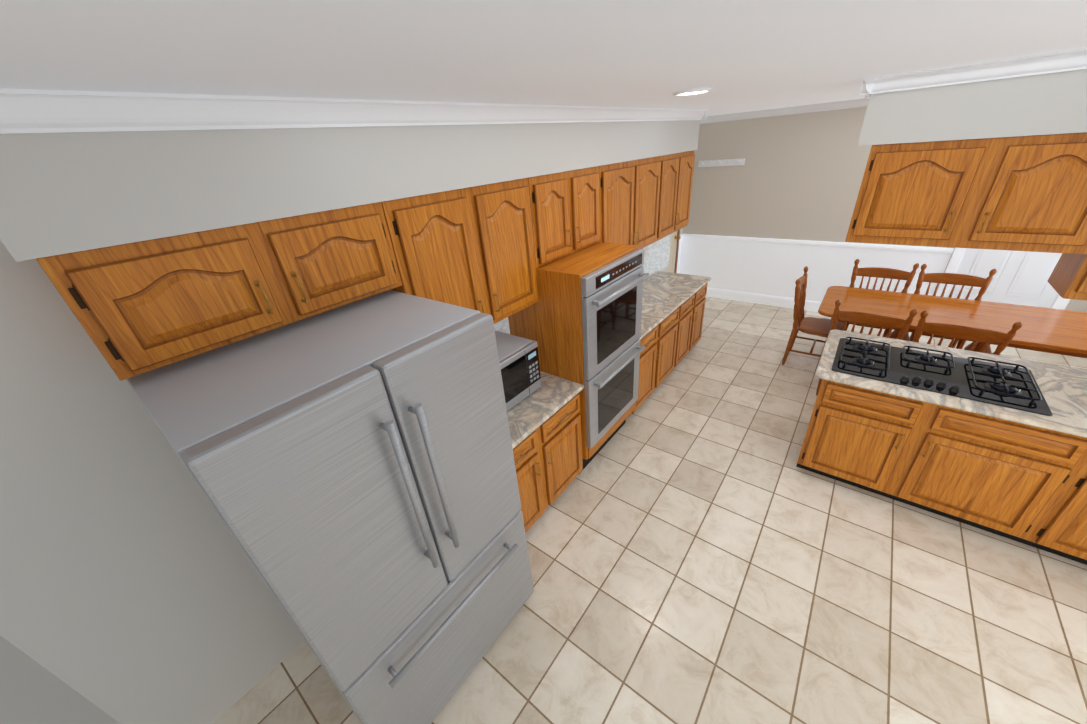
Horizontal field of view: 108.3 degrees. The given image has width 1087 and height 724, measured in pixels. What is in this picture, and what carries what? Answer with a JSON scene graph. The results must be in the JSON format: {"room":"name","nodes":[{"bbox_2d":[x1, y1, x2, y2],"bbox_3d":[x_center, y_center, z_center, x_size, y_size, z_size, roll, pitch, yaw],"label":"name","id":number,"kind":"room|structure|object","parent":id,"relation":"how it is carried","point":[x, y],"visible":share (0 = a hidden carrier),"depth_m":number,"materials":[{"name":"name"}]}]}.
{"room":"kitchen","nodes":[
{"label":"kitchen","id":0,"kind":"room"},
{"bbox_2d":[0,635,119,723],"bbox_3d":[-0.168,1.219,-0.055,4.138,2.455,0.120,17,35,35],"label":"wall","id":1,"kind":"structure","parent":0,"point":[32,691],"depth_m":1.26,"materials":[{"name":"white paint"}]},
{"bbox_2d":[0,240,667,723],"bbox_3d":[-0.190,-0.424,2.966,0.120,2.455,5.520,17,35,35],"label":"wall","id":2,"kind":"structure","parent":0,"point":[134,588],"depth_m":1.41,"materials":[{"name":"white paint"}]},
{"bbox_2d":[36,202,401,380],"bbox_3d":[-1.030,-0.326,1.422,0.358,0.348,0.941,17,35,35],"label":"upper cabinet","id":3,"kind":"object","parent":2,"relation":"attached to","point":[139,308],"visible":1,"depth_m":1.23,"materials":[{"name":"brown wood"}]},
{"bbox_2d":[381,178,538,323],"bbox_3d":[-0.441,-0.551,2.140,0.358,0.731,0.923,17,35,35],"label":"upper cabinet","id":4,"kind":"object","parent":2,"relation":"attached to","point":[471,248],"visible":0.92,"depth_m":1.98,"materials":[{"name":"brown wood"}]},
{"bbox_2d":[528,166,599,267],"bbox_3d":[0.070,-1.002,2.657,0.358,0.516,0.766,17,35,35],"label":"upper cabinet","id":5,"kind":"object","parent":2,"relation":"attached to","point":[565,211],"visible":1,"depth_m":2.52,"materials":[{"name":"brown wood"}]},
{"bbox_2d":[494,234,670,333],"bbox_3d":[0.371,-0.657,3.530,0.008,0.577,3.878,17,35,35],"label":"backsplash","id":6,"kind":"structure","parent":2,"relation":"attached to","point":[658,253],"depth_m":4.56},
{"bbox_2d":[644,250,646,260],"bbox_3d":[1.127,-1.180,4.341,0.007,0.114,0.070,17,35,35],"label":"outlet","id":7,"kind":"object","parent":6,"relation":"attached to","point":[645,254],"visible":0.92,"depth_m":4.34,"materials":[{"name":"white plastic"}]},
{"bbox_2d":[599,159,638,244],"bbox_3d":[0.463,-1.183,3.151,0.327,0.730,0.523,17,35,35],"label":"upper cabinet","id":8,"kind":"object","parent":2,"relation":"attached to","point":[618,182],"depth_m":3.01,"materials":[{"name":"brown wood"}]},
{"bbox_2d":[635,155,662,248],"bbox_3d":[0.777,-1.399,3.495,0.327,0.730,0.503,17,35,35],"label":"upper cabinet","id":9,"kind":"object","parent":2,"relation":"attached to","point":[644,202],"depth_m":3.42,"materials":[{"name":"brown wood"}]},
{"bbox_2d":[659,152,682,239],"bbox_3d":[1.058,-1.592,3.803,0.327,0.730,0.415,17,35,35],"label":"upper cabinet","id":10,"kind":"object","parent":2,"relation":"attached to","point":[672,163],"depth_m":3.73,"materials":[{"name":"brown wood"}]},
{"bbox_2d":[675,150,694,231],"bbox_3d":[1.314,-1.767,4.083,0.327,0.730,0.422,17,35,35],"label":"upper cabinet","id":11,"kind":"object","parent":2,"relation":"attached to","point":[685,183],"depth_m":3.98,"materials":[{"name":"brown wood"}]},
{"bbox_2d":[0,120,699,261],"bbox_3d":[0.018,-1.375,2.456,0.331,0.334,4.550,17,35,35],"label":"soffit","id":12,"kind":"structure","parent":0,"point":[63,193],"depth_m":1.22,"materials":[{"name":"grey paint"}]},
{"bbox_2d":[0,88,707,133],"bbox_3d":[0.043,-1.492,2.397,0.382,0.078,4.600,17,35,35],"label":"crown molding","id":13,"kind":"structure","parent":12,"relation":"attached to","point":[22,111],"depth_m":1.16,"materials":[{"name":"white wood"}]},
{"bbox_2d":[0,0,1086,115],"bbox_3d":[1.599,-1.429,1.836,5.020,0.100,7.040,17,35,35],"label":"ceiling","id":14,"kind":"structure","parent":0,"point":[737,56],"depth_m":0.88,"materials":[{"name":"white paint"}]},
{"bbox_2d":[673,87,711,95],"bbox_3d":[0.762,-1.387,2.015,0.188,0.018,0.188,17,35,35],"label":"recessed light","id":15,"kind":"object","parent":14,"relation":"in","point":[694,91],"visible":0.88,"depth_m":1.97,"materials":[{"name":"white"}]},
{"bbox_2d":[212,296,1086,723],"bbox_3d":[1.800,0.808,3.054,5.020,0.100,7.040,17,35,35],"label":"floor","id":16,"kind":"structure","parent":0,"point":[702,548],"depth_m":2.14,"materials":[{"name":"beige tile"}]},
{"bbox_2d":[125,290,533,723],"bbox_3d":[-0.701,0.688,1.759,0.902,1.740,0.924,17,35,35],"label":"refrigerator","id":17,"kind":"object","parent":16,"relation":"on","point":[350,468],"visible":1,"depth_m":1.27,"materials":[{"name":"silver metal"}]},
{"bbox_2d":[513,392,582,532],"bbox_3d":[-0.222,0.660,2.699,0.648,0.816,0.923,17,35,35],"label":"base cabinet","id":18,"kind":"object","parent":16,"relation":"on","point":[547,454],"visible":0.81,"depth_m":2.54,"materials":[{"name":"brown wood"}]},
{"bbox_2d":[507,371,583,448],"bbox_3d":[-0.258,0.286,2.493,0.629,0.038,0.928,17,35,35],"label":"countertop","id":19,"kind":"structure","parent":18,"relation":"on","point":[540,406],"depth_m":2.46,"materials":[{"name":"stone"}]},
{"bbox_2d":[495,331,540,411],"bbox_3d":[-0.362,0.112,2.436,0.369,0.346,0.640,17,35,35],"label":"microwave","id":20,"kind":"object","parent":19,"relation":"on","point":[519,366],"visible":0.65,"depth_m":2.42,"materials":[{"name":"silver metal"}]},
{"bbox_2d":[508,242,639,473],"bbox_3d":[0.266,-0.039,3.082,0.644,1.598,0.770,17,35,35],"label":"cabinet","id":21,"kind":"object","parent":16,"relation":"on","point":[550,322],"visible":0.44,"depth_m":2.59,"materials":[{"name":"brown wood"}]},
{"bbox_2d":[581,248,648,448],"bbox_3d":[0.312,-0.145,2.972,0.677,1.278,0.762,17,35,35],"label":"double wall oven","id":22,"kind":"object","parent":21,"relation":"in","point":[612,293],"visible":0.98,"depth_m":2.72,"materials":[{"name":"silver metal"}]},
{"bbox_2d":[629,323,660,415],"bbox_3d":[0.674,0.034,3.700,0.617,0.816,0.494,17,35,35],"label":"base cabinet","id":23,"kind":"object","parent":16,"relation":"on","point":[650,357],"depth_m":3.55,"materials":[{"name":"brown wood"}]},
{"bbox_2d":[639,271,711,338],"bbox_3d":[1.066,-0.622,3.942,0.629,0.038,1.848,17,35,35],"label":"countertop","id":24,"kind":"structure","parent":23,"relation":"on","point":[665,295],"depth_m":4.02,"materials":[{"name":"stone"}]},
{"bbox_2d":[657,306,680,386],"bbox_3d":[0.976,-0.173,4.031,0.617,0.816,0.493,17,35,35],"label":"base cabinet","id":25,"kind":"object","parent":16,"relation":"on","point":[670,342],"depth_m":3.86,"materials":[{"name":"brown wood"}]},
{"bbox_2d":[677,292,696,364],"bbox_3d":[1.257,-0.365,4.338,0.617,0.816,0.424,17,35,35],"label":"base cabinet","id":26,"kind":"object","parent":16,"relation":"on","point":[689,307],"depth_m":4.18,"materials":[{"name":"brown wood"}]},
{"bbox_2d":[693,283,707,346],"bbox_3d":[1.513,-0.541,4.618,0.617,0.816,0.413,17,35,35],"label":"base cabinet","id":27,"kind":"object","parent":16,"relation":"on","point":[701,293],"depth_m":4.42,"materials":[{"name":"brown wood"}]},
{"bbox_2d":[782,266,843,364],"bbox_3d":[2.819,-0.429,4.049,0.501,0.961,0.524,17,35,35],"label":"end chair","id":28,"kind":"object","parent":16,"relation":"on","point":[821,327],"visible":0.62,"depth_m":4.07,"materials":[{"name":"brown wood"}]},
{"bbox_2d":[796,379,935,498],"bbox_3d":[2.262,0.371,2.820,0.525,0.816,0.780,17,35,35],"label":"base cabinet","id":29,"kind":"object","parent":16,"relation":"on","point":[862,438],"depth_m":2.52,"materials":[{"name":"brown wood"}]},
{"bbox_2d":[816,300,917,394],"bbox_3d":[2.824,-0.137,3.510,0.524,0.961,0.501,17,35,35],"label":"chair","id":30,"kind":"object","parent":16,"relation":"on","point":[877,320],"visible":0.33,"depth_m":3.18,"materials":[{"name":"brown wood"}]},
{"bbox_2d":[843,259,918,336],"bbox_3d":[3.444,-0.531,4.131,0.524,0.961,0.501,17,35,35],"label":"chair","id":31,"kind":"object","parent":16,"relation":"on","point":[884,273],"visible":0.35,"depth_m":4.11,"materials":[{"name":"brown wood"}]},
{"bbox_2d":[818,286,1086,357],"bbox_3d":[3.600,-0.127,3.629,1.850,0.705,0.900,17,35,35],"label":"dining table","id":32,"kind":"object","parent":16,"relation":"on","point":[1055,331],"visible":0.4,"depth_m":3.38,"materials":[{"name":"brown wood"}]},
{"bbox_2d":[910,264,996,348],"bbox_3d":[3.865,-0.403,3.827,0.524,0.961,0.501,17,35,35],"label":"chair","id":33,"kind":"object","parent":16,"relation":"on","point":[954,279],"visible":0.38,"depth_m":3.81,"materials":[{"name":"brown wood"}]},
{"bbox_2d":[912,310,1022,354],"bbox_3d":[3.249,-0.007,3.203,0.524,0.961,0.501,17,35,35],"label":"chair","id":34,"kind":"object","parent":16,"relation":"on","point":[976,335],"visible":0.33,"depth_m":2.87,"materials":[{"name":"brown wood"}]},
{"bbox_2d":[892,405,1086,545],"bbox_3d":[2.707,0.506,2.498,0.605,0.816,0.780,17,35,35],"label":"base cabinet","id":35,"kind":"object","parent":16,"relation":"on","point":[1022,483],"depth_m":2.19,"materials":[{"name":"brown wood"}]},
{"bbox_2d":[1032,479,1086,564],"bbox_3d":[3.165,0.645,2.166,0.560,0.816,0.780,17,35,35],"label":"base cabinet","id":36,"kind":"object","parent":16,"relation":"on","point":[1066,536],"depth_m":2.09,"materials":[{"name":"brown wood"}]},
{"bbox_2d":[815,329,1086,437],"bbox_3d":[2.899,0.195,2.144,2.302,0.032,0.818,17,35,35],"label":"countertop","id":37,"kind":"structure","parent":36,"relation":"on","point":[1063,388],"depth_m":2.26,"materials":[{"name":"stone"}]},
{"bbox_2d":[832,337,1052,415],"bbox_3d":[2.395,0.034,2.442,0.942,0.043,0.550,17,35,35],"label":"gas cooktop","id":38,"kind":"object","parent":37,"relation":"in","point":[1017,387],"visible":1,"depth_m":2.40,"materials":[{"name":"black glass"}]},
{"bbox_2d":[680,106,1086,311],"bbox_3d":[3.928,-1.730,4.683,4.740,2.455,0.120,17,35,35],"label":"wall","id":39,"kind":"structure","parent":0,"point":[797,176],"depth_m":5.01,"materials":[{"name":"beige paint"}]},
{"bbox_2d":[698,158,744,166],"bbox_3d":[2.393,-2.695,5.319,0.600,0.080,0.094,17,35,35],"label":"air vent","id":40,"kind":"object","parent":39,"relation":"attached to","point":[724,162],"visible":1,"depth_m":5.32,"materials":[{"name":"white metal"}]},
{"bbox_2d":[700,98,869,123],"bbox_3d":[3.773,-2.728,4.050,4.500,0.078,0.079,17,35,35],"label":"crown molding","id":41,"kind":"structure","parent":39,"relation":"attached to","point":[854,103],"depth_m":4.62,"materials":[{"name":"white wood"}]},
{"bbox_2d":[674,234,953,311],"bbox_3d":[3.297,-1.160,5.336,3.034,0.935,0.254,17,35,35],"label":"wainscoting","id":42,"kind":"structure","parent":39,"relation":"attached to","point":[767,271],"depth_m":5.39,"materials":[{"name":"white wood"}]},
{"bbox_2d":[936,248,1069,309],"bbox_3d":[4.878,-1.212,3.974,0.970,2.075,0.018,17,35,35],"label":"door frame","id":43,"kind":"structure","parent":39,"relation":"attached to","point":[1060,302],"depth_m":4.31,"materials":[{"name":"white wood"}]},
{"bbox_2d":[946,248,1062,307],"bbox_3d":[4.874,-1.169,3.986,0.800,1.980,0.116,17,35,35],"label":"door","id":44,"kind":"structure","parent":39,"relation":"in","point":[1020,278],"depth_m":4.13,"materials":[{"name":"white wood"}]},
{"bbox_2d":[857,69,1086,145],"bbox_3d":[2.940,-1.232,1.709,2.429,0.334,0.412,17,35,35],"label":"soffit","id":45,"kind":"structure","parent":0,"point":[1046,104],"depth_m":2.01,"materials":[{"name":"grey paint"}]},
{"bbox_2d":[845,132,1086,254],"bbox_3d":[2.446,-0.973,2.256,1.013,0.558,0.380,17,35,35],"label":"upper cabinet","id":46,"kind":"object","parent":45,"relation":"hanging from","point":[1022,193],"visible":0.98,"depth_m":2.14,"materials":[{"name":"brown wood"}]},
{"bbox_2d":[860,48,1086,97],"bbox_3d":[2.910,-1.350,1.663,2.480,0.078,0.513,17,35,35],"label":"crown molding","id":47,"kind":"structure","parent":45,"relation":"attached to","point":[1062,61],"depth_m":1.94,"materials":[{"name":"white wood"}]},
{"bbox_2d":[1048,253,1086,300],"bbox_3d":[3.227,-0.636,1.754,0.945,0.793,0.380,17,35,35],"label":"upper cabinet","id":48,"kind":"object","parent":45,"relation":"hanging from","point":[1067,279],"visible":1,"depth_m":2.10,"materials":[{"name":"brown wood"}]},
{"bbox_3d":[1.702,-1.909,5.380,0.359,2.455,1.520,17,35,35],"label":"wall","id":49,"kind":"structure","parent":0,"visible":0},
{"bbox_2d":[668,231,680,272],"bbox_3d":[1.754,-1.726,5.523,0.116,1.980,0.780,17,35,35],"label":"hall door","id":50,"kind":"structure","parent":49,"relation":"in","point":[674,237],"depth_m":5.82,"materials":[{"name":"beige wood"}]},
{"bbox_2d":[674,230,679,272],"bbox_3d":[1.742,-1.753,5.516,0.018,2.045,0.890,17,35,35],"label":"door frame","id":51,"kind":"structure","parent":49,"relation":"attached to","point":[677,248],"depth_m":5.93,"materials":[{"name":"brown wood"}]}
]}

